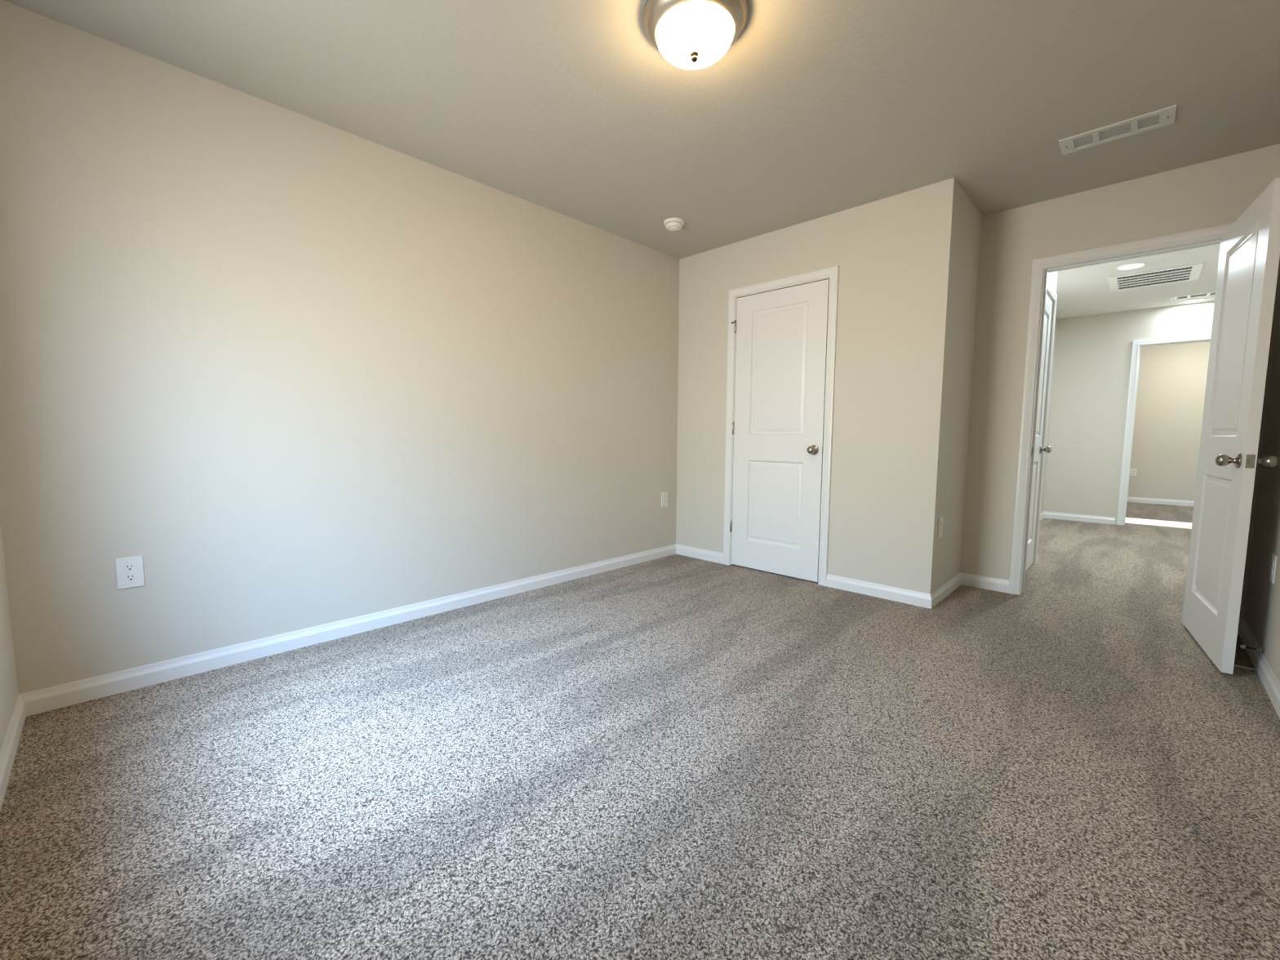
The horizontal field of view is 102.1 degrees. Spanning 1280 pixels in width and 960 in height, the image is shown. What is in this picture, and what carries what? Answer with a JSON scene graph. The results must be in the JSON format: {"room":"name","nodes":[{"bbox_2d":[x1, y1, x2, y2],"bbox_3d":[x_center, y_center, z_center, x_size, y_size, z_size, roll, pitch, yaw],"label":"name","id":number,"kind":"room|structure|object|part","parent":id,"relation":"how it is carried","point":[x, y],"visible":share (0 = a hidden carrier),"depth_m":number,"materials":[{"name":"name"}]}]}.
{"room":"empty bedroom","nodes":[
{"label":"empty bedroom","id":0,"kind":"room"},
{"bbox_2d":[0,521,18,750],"bbox_3d":[-1.080,-0.259,0.572,3.250,2.440,0.120,5,7,44],"label":"wall","id":1,"kind":"structure","parent":0,"point":[9,693],"depth_m":1.71,"materials":[{"name":"beige paint"}]},
{"bbox_2d":[0,693,26,811],"bbox_3d":[-1.041,0.911,0.724,3.250,0.083,0.013,5,7,44],"label":"baseboard","id":2,"kind":"structure","parent":1,"relation":"attached to","point":[8,750],"depth_m":1.60,"materials":[{"name":"white paint"}]},
{"bbox_2d":[0,0,679,693],"bbox_3d":[-0.745,-0.502,3.328,0.120,2.440,4.559,5,7,44],"label":"wall","id":3,"kind":"structure","parent":0,"point":[306,371],"depth_m":2.31,"materials":[{"name":"beige paint"}]},
{"bbox_2d":[115,555,144,589],"bbox_3d":[-1.993,0.361,2.024,0.008,0.120,0.076,5,7,44],"label":"wall outlet","id":4,"kind":"object","parent":3,"relation":"attached to","point":[129,571],"visible":1,"depth_m":2.02,"materials":[{"name":"white plastic"}]},
{"bbox_2d":[123,563,135,571],"bbox_3d":[-1.991,0.341,2.020,0.002,0.028,0.034,5,7,44],"label":"receptacle","id":5,"kind":"object","parent":4,"relation":"attached to","point":[126,566],"depth_m":2.02,"materials":[{"name":"white plastic"}]},
{"bbox_2d":[124,573,137,581],"bbox_3d":[-1.992,0.382,2.024,0.002,0.028,0.034,5,7,44],"label":"receptacle","id":6,"kind":"object","parent":4,"relation":"attached to","point":[127,577],"depth_m":2.02,"materials":[{"name":"white plastic"}]},
{"bbox_2d":[19,543,675,716],"bbox_3d":[-0.947,0.697,3.136,0.013,0.083,3.620,5,7,44],"label":"baseboard","id":7,"kind":"structure","parent":3,"relation":"attached to","point":[37,701],"depth_m":2.41,"materials":[{"name":"white paint"}]},
{"bbox_2d":[661,492,667,506],"bbox_3d":[0.204,0.161,4.282,0.008,0.120,0.076,5,7,44],"label":"wall outlet","id":8,"kind":"object","parent":3,"relation":"attached to","point":[664,495],"visible":1,"depth_m":4.28,"materials":[{"name":"white plastic"}]},
{"bbox_2d":[0,502,1279,959],"bbox_3d":[3.485,0.739,4.278,5.040,0.150,11.660,5,7,44],"label":"floor","id":9,"kind":"structure","parent":0,"point":[674,757],"depth_m":1.50,"materials":[{"name":"carpet"}]},
{"bbox_2d":[1233,664,1256,671],"bbox_3d":[2.689,0.833,2.296,0.074,0.005,0.012,5,7,44],"label":"threshold strip","id":10,"kind":"object","parent":9,"relation":"on","point":[1236,665],"visible":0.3,"depth_m":2.29,"materials":[{"name":"silver metal"}]},
{"bbox_2d":[3,0,1279,319],"bbox_3d":[3.501,-1.826,4.049,5.040,0.120,11.660,5,7,44],"label":"ceiling","id":11,"kind":"structure","parent":0,"point":[817,108],"depth_m":2.17,"materials":[{"name":"beige paint"}]},
{"bbox_2d":[663,217,684,231],"bbox_3d":[0.229,-1.710,3.482,0.138,0.050,0.138,5,7,44],"label":"smoke detector","id":12,"kind":"object","parent":11,"relation":"attached to","point":[671,224],"visible":1,"depth_m":3.44,"materials":[{"name":"white plastic"}]},
{"bbox_2d":[643,0,747,69],"bbox_3d":[0.188,-1.512,1.776,0.356,0.143,0.356,5,7,44],"label":"ceiling light","id":13,"kind":"object","parent":11,"relation":"attached to","point":[690,34],"visible":1,"depth_m":1.71,"materials":[{"name":"white glass"}]},
{"bbox_2d":[1058,104,1177,155],"bbox_3d":[2.216,-1.623,2.416,0.397,0.009,0.170,5,7,44],"label":"ceiling vent","id":14,"kind":"object","parent":11,"relation":"in","point":[1166,116],"visible":1,"depth_m":2.40,"materials":[{"name":"white metal"}]},
{"bbox_2d":[1115,262,1146,270],"bbox_3d":[4.101,-1.783,4.322,0.190,0.008,0.190,5,7,44],"label":"recessed light","id":15,"kind":"object","parent":11,"relation":"in","point":[1133,265],"visible":1,"depth_m":4.31,"materials":[{"name":"white paint"}]},
{"bbox_2d":[1107,262,1204,291],"bbox_3d":[4.598,-1.806,4.640,0.585,0.012,0.590,5,7,44],"label":"ceiling vent","id":16,"kind":"object","parent":11,"relation":"in","point":[1191,272],"visible":1,"depth_m":4.62,"materials":[{"name":"white metal"}]},
{"bbox_2d":[1169,291,1215,300],"bbox_3d":[5.599,-1.850,5.189,0.400,0.009,0.175,5,7,44],"label":"ceiling vent","id":17,"kind":"object","parent":11,"relation":"in","point":[1211,293],"visible":0.77,"depth_m":5.21,"materials":[{"name":"white metal"}]},
{"bbox_2d":[1180,297,1207,303],"bbox_3d":[5.785,-1.869,5.409,0.190,0.008,0.190,5,7,44],"label":"recessed light","id":18,"kind":"object","parent":11,"relation":"in","point":[1193,300],"visible":1,"depth_m":5.39,"materials":[{"name":"white paint"}]},
{"bbox_2d":[675,177,959,594],"bbox_3d":[1.063,-0.524,3.692,1.967,2.440,0.120,5,7,44],"label":"wall","id":19,"kind":"structure","parent":0,"point":[895,255],"depth_m":3.25,"materials":[{"name":"beige paint"}]},
{"bbox_2d":[723,265,839,586],"bbox_3d":[0.990,-0.358,3.729,0.840,2.102,0.188,5,7,44],"label":"door","id":20,"kind":"structure","parent":19,"relation":"in","point":[782,338],"depth_m":3.68,"materials":[{"name":"white paint"}]},
{"bbox_3d":[1.159,-0.203,3.494,0.065,0.065,0.070,5,7,44],"label":"knob","id":21,"kind":"part","parent":20,"relation":"part of","materials":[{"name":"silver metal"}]},
{"bbox_2d":[675,543,931,608],"bbox_3d":[1.014,0.654,3.745,1.980,0.083,0.013,5,7,44],"label":"baseboard","id":22,"kind":"structure","parent":19,"relation":"attached to","point":[893,593],"depth_m":3.34,"materials":[{"name":"white paint"}]},
{"bbox_2d":[936,185,1057,589],"bbox_3d":[3.398,-0.606,4.768,0.123,2.440,4.680,5,7,44],"label":"wall","id":23,"kind":"structure","parent":0,"point":[969,218],"depth_m":3.25,"materials":[{"name":"beige paint"}]},
{"bbox_2d":[937,516,942,537],"bbox_3d":[1.813,0.284,3.121,0.008,0.120,0.076,5,7,44],"label":"wall outlet","id":24,"kind":"object","parent":23,"relation":"attached to","point":[940,519],"visible":1,"depth_m":3.11,"materials":[{"name":"white plastic"}]},
{"bbox_2d":[930,572,961,608],"bbox_3d":[1.964,0.699,3.313,0.013,0.083,0.712,5,7,44],"label":"baseboard","id":25,"kind":"structure","parent":23,"relation":"attached to","point":[938,595],"depth_m":3.28,"materials":[{"name":"white paint"}]},
{"bbox_2d":[1047,271,1057,293],"bbox_3d":[2.723,-0.530,3.872,0.400,2.440,1.051,5,7,44],"label":"wall","id":26,"kind":"structure","parent":0,"point":[1051,276],"depth_m":3.88,"materials":[{"name":"beige paint"}]},
{"bbox_2d":[1036,511,1044,563],"bbox_3d":[3.783,0.561,4.979,0.293,0.083,3.981,5,7,44],"label":"baseboard","id":27,"kind":"structure","parent":26,"relation":"attached to","point":[1042,517],"depth_m":6.35,"materials":[{"name":"white paint"}]},
{"bbox_2d":[1025,280,1057,571],"bbox_3d":[2.865,-0.352,3.785,0.188,2.102,0.850,5,7,44],"label":"door","id":28,"kind":"structure","parent":26,"relation":"in","point":[1040,449],"depth_m":3.95,"materials":[{"name":"white paint"}]},
{"bbox_3d":[3.105,-0.233,3.959,0.070,0.065,0.065,5,7,44],"label":"knob","id":29,"kind":"part","parent":28,"relation":"part of","materials":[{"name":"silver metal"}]},
{"bbox_2d":[960,143,1279,618],"bbox_3d":[2.233,-0.503,3.533,3.870,2.440,0.120,5,7,44],"label":"wall","id":30,"kind":"structure","parent":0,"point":[1215,192],"depth_m":3.24,"materials":[{"name":"beige paint"}]},
{"bbox_2d":[960,572,1243,634],"bbox_3d":[2.663,0.720,3.123,1.283,0.083,0.013,5,7,44],"label":"baseboard","id":31,"kind":"structure","parent":30,"relation":"attached to","point":[968,580],"depth_m":3.45,"materials":[{"name":"white paint"}]},
{"bbox_2d":[1008,177,1279,674],"bbox_3d":[2.536,-0.259,2.720,0.965,2.102,0.922,5,7,44],"label":"door","id":32,"kind":"structure","parent":30,"relation":"in","point":[1249,256],"depth_m":2.41,"materials":[{"name":"white paint"}]},
{"bbox_3d":[2.720,-0.281,2.982,0.862,2.102,0.016,5,7,44],"label":"casing","id":33,"kind":"part","parent":32,"relation":"part of","materials":[{"name":"white paint"}]},
{"bbox_3d":[2.505,-0.084,2.208,0.070,0.065,0.065,4,6,37],"label":"knob","id":34,"kind":"part","parent":32,"relation":"part of","materials":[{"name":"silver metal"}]},
{"bbox_3d":[2.508,-0.076,2.126,0.025,0.056,0.010,4,6,37],"label":"latch plate","id":35,"kind":"part","parent":32,"relation":"part of","materials":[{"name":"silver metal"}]},
{"bbox_3d":[2.588,-0.078,2.145,0.070,0.065,0.065,4,6,37],"label":"knob","id":36,"kind":"part","parent":32,"relation":"part of","materials":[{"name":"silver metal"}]},
{"bbox_2d":[1043,300,1214,524],"bbox_3d":[5.852,-0.676,5.729,3.840,2.440,0.120,5,7,44],"label":"wall","id":37,"kind":"structure","parent":0,"point":[1093,355],"depth_m":6.11,"materials":[{"name":"beige paint"}]},
{"bbox_2d":[1043,511,1115,524],"bbox_3d":[5.698,0.492,5.883,1.780,0.083,0.013,5,7,44],"label":"baseboard","id":38,"kind":"structure","parent":37,"relation":"attached to","point":[1063,516],"depth_m":6.25,"materials":[{"name":"white paint"}]},
{"bbox_2d":[1116,333,1211,524],"bbox_3d":[5.918,-0.502,5.679,0.881,2.102,0.153,5,7,44],"label":"door frame","id":39,"kind":"structure","parent":37,"relation":"in","point":[1136,344],"depth_m":5.88,"materials":[{"name":"white paint"}]},
{"bbox_2d":[1127,341,1210,501],"bbox_3d":[7.941,-0.855,7.875,3.840,2.440,0.120,5,7,44],"label":"wall","id":40,"kind":"structure","parent":0,"point":[1172,378],"depth_m":7.78,"materials":[{"name":"beige paint"}]},
{"bbox_2d":[1129,468,1137,475],"bbox_3d":[7.701,-0.121,8.080,0.076,0.120,0.008,5,7,44],"label":"wall outlet","id":41,"kind":"object","parent":40,"relation":"attached to","point":[1133,472],"visible":0.98,"depth_m":8.08,"materials":[{"name":"white plastic"}]},
{"bbox_2d":[1127,496,1194,506],"bbox_3d":[7.887,0.323,7.932,3.600,0.083,0.013,5,7,44],"label":"baseboard","id":42,"kind":"structure","parent":40,"relation":"attached to","point":[1136,500],"depth_m":7.88,"materials":[{"name":"white paint"}]},
{"bbox_2d":[1244,306,1279,683],"bbox_3d":[1.633,-0.276,0.949,0.120,2.440,4.439,5,7,44],"label":"wall","id":43,"kind":"structure","parent":0,"point":[1262,611],"depth_m":2.39,"materials":[{"name":"beige paint"}]},
{"bbox_2d":[1240,644,1260,652],"bbox_3d":[2.664,0.733,2.260,0.058,0.022,0.022,5,7,44],"label":"door stop","id":44,"kind":"object","parent":43,"relation":"attached to","point":[1244,646],"visible":1,"depth_m":2.26,"materials":[{"name":"silver metal"}]},
{"bbox_2d":[1239,618,1279,719],"bbox_3d":[1.620,0.890,1.143,0.013,0.083,4.319,5,7,44],"label":"baseboard","id":45,"kind":"structure","parent":43,"relation":"attached to","point":[1267,676],"depth_m":2.19,"materials":[{"name":"white paint"}]},
{"bbox_2d":[1269,553,1277,583],"bbox_3d":[2.693,0.376,2.202,0.008,0.120,0.076,5,7,44],"label":"wall outlet","id":46,"kind":"object","parent":43,"relation":"attached to","point":[1274,557],"visible":1,"depth_m":2.19,"materials":[{"name":"white plastic"}]}
]}

